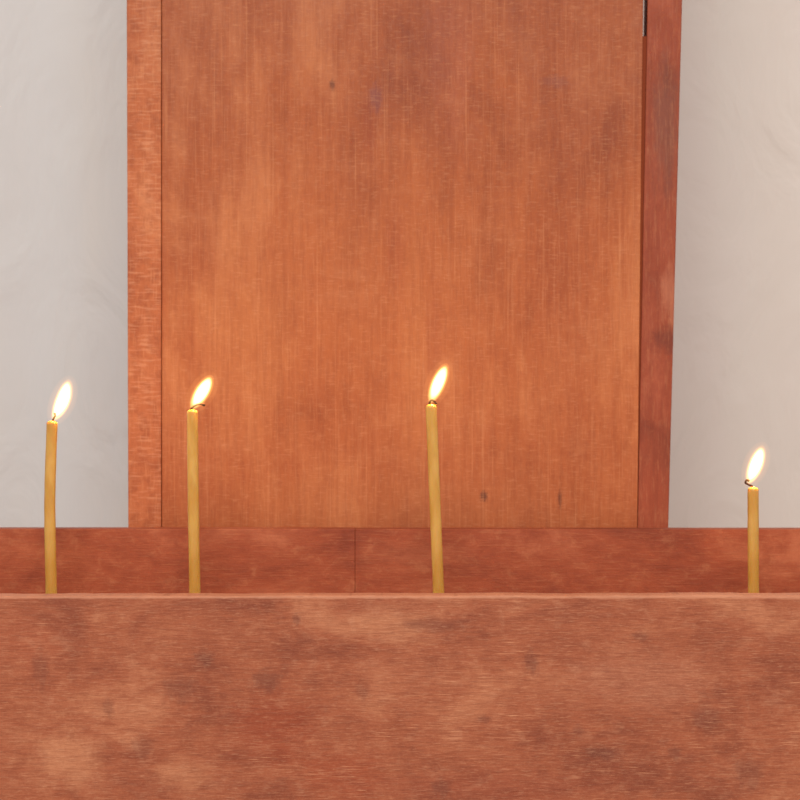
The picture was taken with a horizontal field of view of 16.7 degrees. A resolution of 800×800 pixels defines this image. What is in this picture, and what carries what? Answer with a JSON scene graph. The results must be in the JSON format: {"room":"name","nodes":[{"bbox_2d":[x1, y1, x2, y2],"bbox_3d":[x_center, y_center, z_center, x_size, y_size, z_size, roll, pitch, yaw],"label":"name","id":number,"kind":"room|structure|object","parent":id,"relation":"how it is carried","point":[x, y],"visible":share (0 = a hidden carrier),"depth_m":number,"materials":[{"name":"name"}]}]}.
{"room":"church","nodes":[
{"label":"church","id":0,"kind":"room"},
{"bbox_3d":[0.000,1.250,0.280,5.000,0.100,3.560,0,0,0],"label":"floor","id":1,"kind":"structure","parent":0,"visible":0},
{"bbox_2d":[0,527,799,799],"bbox_3d":[0.000,0.637,1.520,1.100,1.126,0.140,0,0,0],"label":"box","id":2,"kind":"object","parent":1,"relation":"on","point":[307,663],"visible":1,"depth_m":1.45,"materials":[{"name":"brown wood"}]},
{"bbox_2d":[44,413,57,593],"bbox_3d":[-0.186,0.060,1.500,0.017,0.148,0.015,0,0,32],"label":"candle","id":3,"kind":"object","parent":2,"relation":"on","point":[51,426],"visible":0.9,"depth_m":1.50,"materials":[{"name":"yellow wax"}]},
{"bbox_2d":[187,403,204,592],"bbox_3d":[-0.109,0.059,1.504,0.018,0.150,0.015,0,0,0],"label":"candle","id":4,"kind":"object","parent":2,"relation":"on","point":[192,415],"visible":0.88,"depth_m":1.50,"materials":[{"name":"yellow wax"}]},
{"bbox_2d":[426,399,443,592],"bbox_3d":[0.021,0.056,1.501,0.017,0.156,0.014,0,0,0],"label":"candle","id":5,"kind":"object","parent":2,"relation":"on","point":[431,409],"visible":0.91,"depth_m":1.50,"materials":[{"name":"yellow wax"}]},
{"bbox_2d":[744,479,758,592],"bbox_3d":[0.197,0.078,1.508,0.016,0.111,0.014,0,0,0],"label":"candle","id":6,"kind":"object","parent":2,"relation":"on","point":[753,492],"visible":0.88,"depth_m":1.50,"materials":[{"name":"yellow wax"}]},
{"bbox_2d":[0,0,799,527],"bbox_3d":[0.000,-0.080,1.980,2.400,2.500,0.010,0,0,0],"label":"wall","id":7,"kind":"structure","parent":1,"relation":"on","point":[735,406],"depth_m":1.98,"materials":[{"name":"white paint"}]},
{"bbox_2d":[127,0,681,527],"bbox_3d":[0.009,0.200,1.629,0.344,2.000,0.041,0,0,0],"label":"wooden panel","id":8,"kind":"object","parent":1,"relation":"on","point":[345,218],"visible":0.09,"depth_m":1.61,"materials":[{"name":"brown wood"}]}
]}

